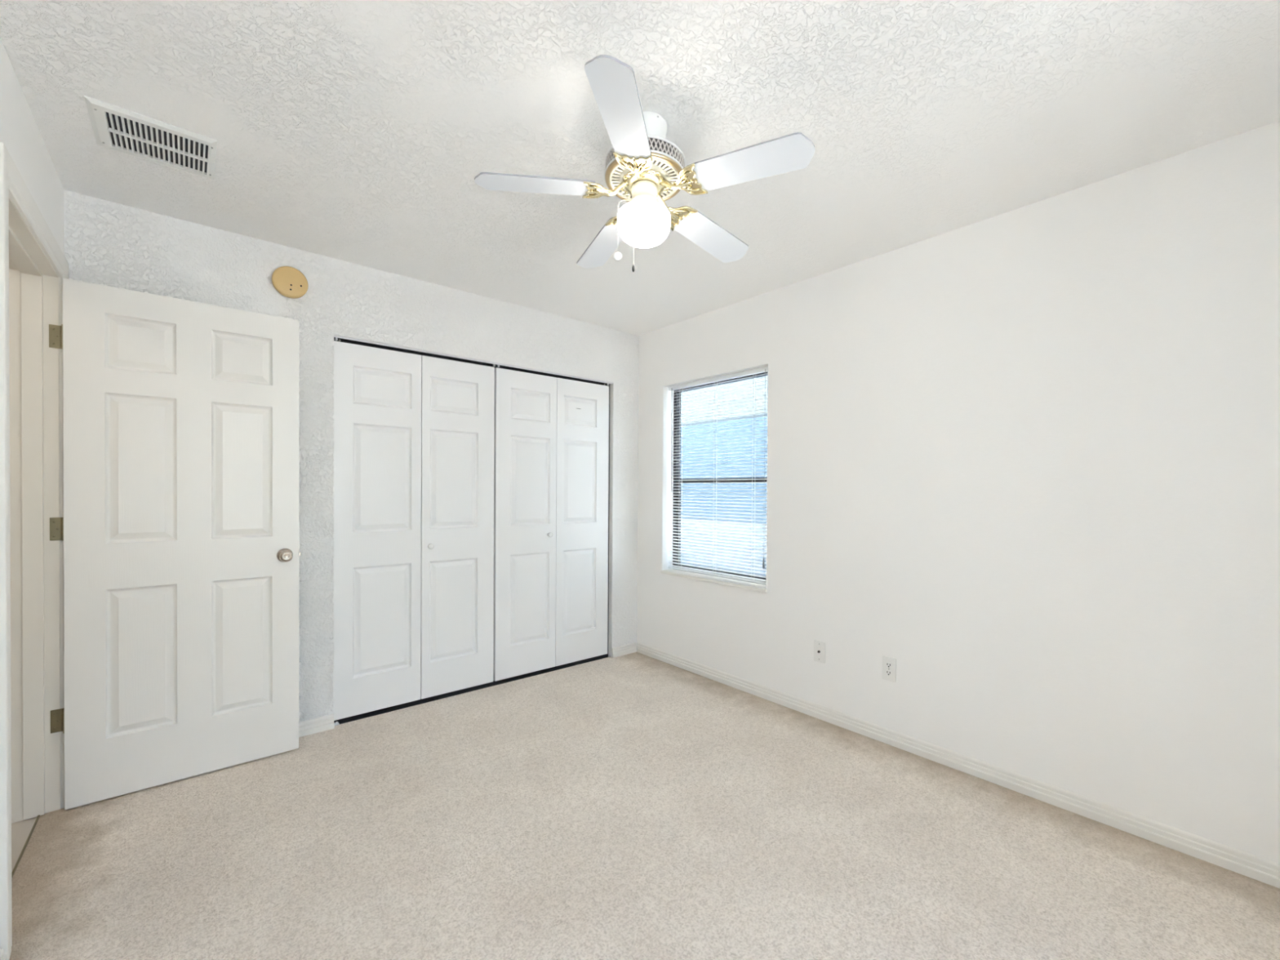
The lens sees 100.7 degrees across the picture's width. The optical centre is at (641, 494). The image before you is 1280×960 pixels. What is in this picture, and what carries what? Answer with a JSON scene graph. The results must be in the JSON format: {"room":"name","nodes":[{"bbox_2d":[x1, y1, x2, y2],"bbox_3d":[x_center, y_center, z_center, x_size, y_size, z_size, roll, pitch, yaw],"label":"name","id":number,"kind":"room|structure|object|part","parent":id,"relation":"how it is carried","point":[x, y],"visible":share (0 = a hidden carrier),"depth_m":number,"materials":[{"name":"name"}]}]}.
{"room":"empty bedroom","nodes":[
{"label":"empty bedroom","id":0,"kind":"room"},
{"bbox_2d":[0,37,64,255],"bbox_3d":[-1.149,0.017,0.671,0.120,2.440,3.753,0,1,-41],"label":"wall","id":1,"kind":"structure","parent":0,"point":[20,133],"depth_m":1.65,"materials":[{"name":"white paint"}]},
{"bbox_2d":[0,944,7,959],"bbox_3d":[-0.772,1.207,0.338,0.018,0.070,2.730,0,1,-41],"label":"baseboard","id":2,"kind":"structure","parent":1,"relation":"attached to","point":[2,957],"depth_m":1.37,"materials":[{"name":"white paint"}]},
{"bbox_2d":[0,142,68,959],"bbox_3d":[-2.026,0.156,1.697,0.156,2.141,0.970,0,1,-41],"label":"door frame","id":3,"kind":"structure","parent":1,"relation":"attached to","point":[33,267],"depth_m":1.98,"materials":[{"name":"white paint"}]},
{"bbox_2d":[48,278,301,809],"bbox_3d":[-1.936,0.192,2.272,0.812,2.032,0.157,0,1,-41],"label":"door","id":4,"kind":"structure","parent":1,"relation":"in","point":[178,528],"depth_m":2.23,"materials":[{"name":"white paint"}]},
{"bbox_3d":[-1.647,0.283,2.457,0.064,0.064,0.061,0,1,-41],"label":"knob","id":5,"kind":"part","parent":4,"relation":"part of","materials":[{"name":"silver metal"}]},
{"bbox_2d":[63,189,639,722],"bbox_3d":[-1.234,0.044,3.097,3.143,2.540,0.045,0,1,-41],"label":"wall","id":6,"kind":"structure","parent":0,"point":[108,243],"depth_m":2.73,"materials":[{"name":"white paint"}]},
{"bbox_2d":[271,266,308,298],"bbox_3d":[-1.726,-1.045,2.606,0.150,0.150,0.038,0,1,-41],"label":"smoke detector","id":7,"kind":"object","parent":6,"relation":"attached to","point":[289,282],"visible":1,"depth_m":2.59,"materials":[{"name":"brown plastic"}]},
{"bbox_2d":[298,714,334,737],"bbox_3d":[-1.956,1.180,2.455,0.939,0.070,0.018,0,1,-41],"label":"baseboard","id":8,"kind":"structure","parent":6,"relation":"attached to","point":[324,723],"depth_m":2.71,"materials":[{"name":"white paint"}]},
{"bbox_2d":[333,334,612,385],"bbox_3d":[-0.917,-0.822,3.362,1.825,0.021,0.032,0,1,-41],"label":"door track","id":9,"kind":"object","parent":6,"relation":"attached to","point":[336,337],"visible":0.97,"depth_m":3.21,"materials":[{"name":"grey metal"}]},
{"bbox_2d":[333,338,494,720],"bbox_3d":[-1.275,0.184,3.075,0.896,2.014,0.072,0,1,-41],"label":"door","id":10,"kind":"structure","parent":9,"relation":"hanging from","point":[414,434],"depth_m":3.04,"materials":[{"name":"white paint"}]},
{"bbox_3d":[-1.229,0.300,3.091,0.033,0.033,0.035,0,1,-41],"label":"knob","id":11,"kind":"part","parent":10,"relation":"part of","materials":[{"name":"white"}]},
{"bbox_2d":[493,367,608,681],"bbox_3d":[-0.586,0.183,3.664,0.894,2.014,0.072,0,1,-41],"label":"door","id":12,"kind":"structure","parent":9,"relation":"hanging from","point":[551,442],"depth_m":3.63,"materials":[{"name":"white paint"}]},
{"bbox_2d":[612,642,636,657],"bbox_3d":[-0.124,1.177,4.020,0.231,0.070,0.018,0,1,-41],"label":"baseboard","id":13,"kind":"structure","parent":6,"relation":"attached to","point":[630,648],"depth_m":4.01,"materials":[{"name":"white paint"}]},
{"bbox_2d":[333,338,609,655],"bbox_3d":[-1.167,-0.011,3.691,2.470,2.440,0.772,0,1,-41],"label":"door frame","id":14,"kind":"structure","parent":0,"point":[344,341],"depth_m":3.98,"materials":[{"name":"grey"}]},
{"bbox_2d":[0,0,1279,335],"bbox_3d":[-0.549,-1.266,1.308,5.423,0.120,6.470,0,1,-41],"label":"ceiling","id":15,"kind":"structure","parent":0,"point":[361,132],"depth_m":1.66,"materials":[{"name":"white paint"}]},
{"bbox_2d":[84,95,217,179],"bbox_3d":[-1.672,-1.212,1.829,0.316,0.011,0.300,0,1,-41],"label":"ceiling vent","id":16,"kind":"object","parent":15,"relation":"in","point":[114,127],"visible":1,"depth_m":1.81,"materials":[{"name":"white metal"}]},
{"bbox_2d":[474,54,814,271],"bbox_3d":[0.033,-0.978,1.764,0.995,0.456,1.024,0,1,-41],"label":"ceiling fan","id":17,"kind":"object","parent":15,"relation":"hanging from","point":[645,169],"visible":1,"depth_m":1.65,"materials":[{"name":"white metal"}]},
{"bbox_3d":[-0.336,-0.986,1.685,0.375,0.006,0.120,-1,9,-8],"label":"blade","id":18,"kind":"part","parent":17,"relation":"part of","materials":[{"name":"white wood"}]},
{"bbox_3d":[-0.143,-0.964,2.048,0.120,0.006,0.375,-10,0,-26],"label":"blade","id":19,"kind":"part","parent":17,"relation":"part of","materials":[{"name":"white wood"}]},
{"bbox_3d":[-0.112,-0.996,1.716,0.152,0.056,0.119,-1,9,-8],"label":"blade arm","id":20,"kind":"part","parent":17,"relation":"part of","materials":[{"name":"gold metal"}]},
{"bbox_3d":[-0.050,-0.995,1.389,0.120,0.006,0.375,12,1,10],"label":"blade","id":21,"kind":"part","parent":17,"relation":"part of","materials":[{"name":"white wood"}]},
{"bbox_3d":[-0.045,-0.988,1.845,0.119,0.056,0.152,-10,0,-26],"label":"blade arm","id":22,"kind":"part","parent":17,"relation":"part of","materials":[{"name":"gold metal"}]},
{"bbox_3d":[-0.051,-0.866,1.706,0.052,0.171,0.003,0,1,-26],"label":"pull chain","id":23,"kind":"part","parent":17,"relation":"part of","materials":[{"name":"silver metal"}]},
{"bbox_3d":[-0.009,-0.999,1.611,0.119,0.056,0.152,12,1,10],"label":"blade arm","id":24,"kind":"part","parent":17,"relation":"part of","materials":[{"name":"gold metal"}]},
{"bbox_3d":[0.009,-0.877,1.729,0.175,0.106,0.175,0,1,-41],"label":"glass globe","id":25,"kind":"part","parent":17,"relation":"part of","materials":[{"name":"white glass"}]},
{"bbox_3d":[0.012,-1.028,1.736,0.234,0.021,0.234,0,1,-41],"label":"slotted plate","id":26,"kind":"part","parent":17,"relation":"part of","materials":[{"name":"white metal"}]},
{"bbox_3d":[0.100,-0.986,1.821,0.152,0.056,0.119,7,-18,-44],"label":"blade arm","id":27,"kind":"part","parent":17,"relation":"part of","materials":[{"name":"gold metal"}]},
{"bbox_3d":[0.122,-0.993,1.677,0.152,0.056,0.119,2,-13,28],"label":"blade arm","id":28,"kind":"part","parent":17,"relation":"part of","materials":[{"name":"gold metal"}]},
{"bbox_3d":[0.263,-0.959,1.976,0.375,0.006,0.120,7,-18,-44],"label":"blade","id":29,"kind":"part","parent":17,"relation":"part of","materials":[{"name":"white wood"}]},
{"bbox_3d":[0.320,-0.978,1.569,0.375,0.006,0.120,2,-13,28],"label":"blade","id":30,"kind":"part","parent":17,"relation":"part of","materials":[{"name":"white wood"}]},
{"bbox_2d":[8,652,1279,959],"bbox_3d":[-1.084,1.288,1.631,5.023,0.120,5.340,0,1,-41],"label":"floor","id":31,"kind":"structure","parent":0,"point":[636,806],"depth_m":1.81,"materials":[{"name":"beige carpet"}]},
{"bbox_2d":[636,120,1279,863],"bbox_3d":[1.251,0.138,2.723,0.150,2.690,3.993,0,1,-41],"label":"wall","id":32,"kind":"structure","parent":0,"point":[1025,460],"depth_m":2.16,"materials":[{"name":"white paint"}]},
{"bbox_2d":[660,363,768,592],"bbox_3d":[0.509,-0.107,3.579,0.166,1.376,0.931,0,1,-41],"label":"window","id":33,"kind":"structure","parent":32,"relation":"in","point":[667,413],"depth_m":3.90,"materials":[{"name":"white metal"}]},
{"bbox_3d":[0.488,0.570,3.571,0.121,0.022,0.931,0,1,-41],"label":"sill","id":34,"kind":"part","parent":33,"relation":"part of","materials":[{"name":"white paint"}]},
{"bbox_2d":[667,366,768,584],"bbox_3d":[0.496,-0.121,3.562,0.042,1.333,0.903,0,1,-41],"label":"window blind","id":35,"kind":"object","parent":33,"relation":"attached to","point":[765,369],"visible":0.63,"depth_m":3.52,"materials":[{"name":"white plastic"}]},
{"bbox_3d":[0.285,-0.117,3.819,0.029,1.297,0.002,0,1,-41],"label":"ladder cord","id":36,"kind":"part","parent":35,"relation":"part of","materials":[{"name":"white plastic"}]},
{"bbox_3d":[0.499,-0.113,3.568,0.029,1.297,0.002,0,1,-41],"label":"ladder cord","id":37,"kind":"part","parent":35,"relation":"part of","materials":[{"name":"white fabric"}]},
{"bbox_3d":[0.496,0.539,3.572,0.024,0.012,0.895,0,1,-41],"label":"rail","id":38,"kind":"part","parent":35,"relation":"part of","materials":[{"name":"white plastic"}]},
{"bbox_3d":[0.707,-0.110,3.325,0.029,1.297,0.002,0,1,-41],"label":"ladder cord","id":39,"kind":"part","parent":35,"relation":"part of","materials":[{"name":"white fabric"}]},
{"bbox_3d":[0.754,-0.157,3.239,0.015,1.220,0.015,0,1,-41],"label":"lift cord","id":40,"kind":"part","parent":35,"relation":"part of","materials":[{"name":"white fabric"}]},
{"bbox_3d":[0.552,0.225,3.620,0.018,0.613,0.859,0,1,-41],"label":"sash","id":41,"kind":"part","parent":33,"relation":"part of","materials":[{"name":"brown metal"}]},
{"bbox_3d":[0.553,-0.098,3.617,0.030,0.032,0.859,0,1,-41],"label":"meeting rail","id":42,"kind":"part","parent":33,"relation":"part of","materials":[{"name":"brown metal"}]},
{"bbox_2d":[813,640,825,663],"bbox_3d":[0.979,0.864,2.916,0.015,0.117,0.070,0,1,-41],"label":"outlet","id":43,"kind":"object","parent":32,"relation":"attached to","point":[819,646],"visible":1,"depth_m":2.91,"materials":[{"name":"white plastic"}]},
{"bbox_2d":[881,655,896,682],"bbox_3d":[1.230,0.864,2.628,0.008,0.117,0.070,0,1,-41],"label":"electrical outlet","id":44,"kind":"object","parent":32,"relation":"attached to","point":[889,664],"visible":1,"depth_m":2.62,"materials":[{"name":"white plastic"}]},
{"bbox_2d":[884,669,892,675],"bbox_3d":[1.227,0.883,2.627,0.003,0.027,0.034,0,1,-41],"label":"receptacle","id":45,"kind":"object","parent":44,"relation":"attached to","point":[887,672],"depth_m":2.63,"materials":[{"name":"white plastic"}]},
{"bbox_2d":[884,662,892,668],"bbox_3d":[1.228,0.844,2.626,0.003,0.027,0.034,0,1,-41],"label":"receptacle","id":46,"kind":"object","parent":44,"relation":"attached to","point":[887,664],"depth_m":2.63,"materials":[{"name":"white plastic"}]},
{"bbox_2d":[635,642,1279,888],"bbox_3d":[1.181,1.198,2.679,0.018,0.070,3.753,0,1,-41],"label":"baseboard","id":47,"kind":"structure","parent":32,"relation":"attached to","point":[1256,868],"depth_m":2.20,"materials":[{"name":"white paint"}]},
{"label":"outside","id":48,"kind":"structure","parent":0,"visible":0},
{"bbox_3d":[2.168,1.566,5.163,50.000,0.200,55.000,0,1,-41],"label":"ground","id":49,"kind":"structure","parent":48,"visible":0},
{"bbox_2d":[680,375,767,575],"bbox_3d":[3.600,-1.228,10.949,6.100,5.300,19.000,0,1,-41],"label":"window pane","id":50,"kind":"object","parent":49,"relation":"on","point":[747,389],"visible":0.03,"depth_m":9.54,"materials":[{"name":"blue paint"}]}
]}

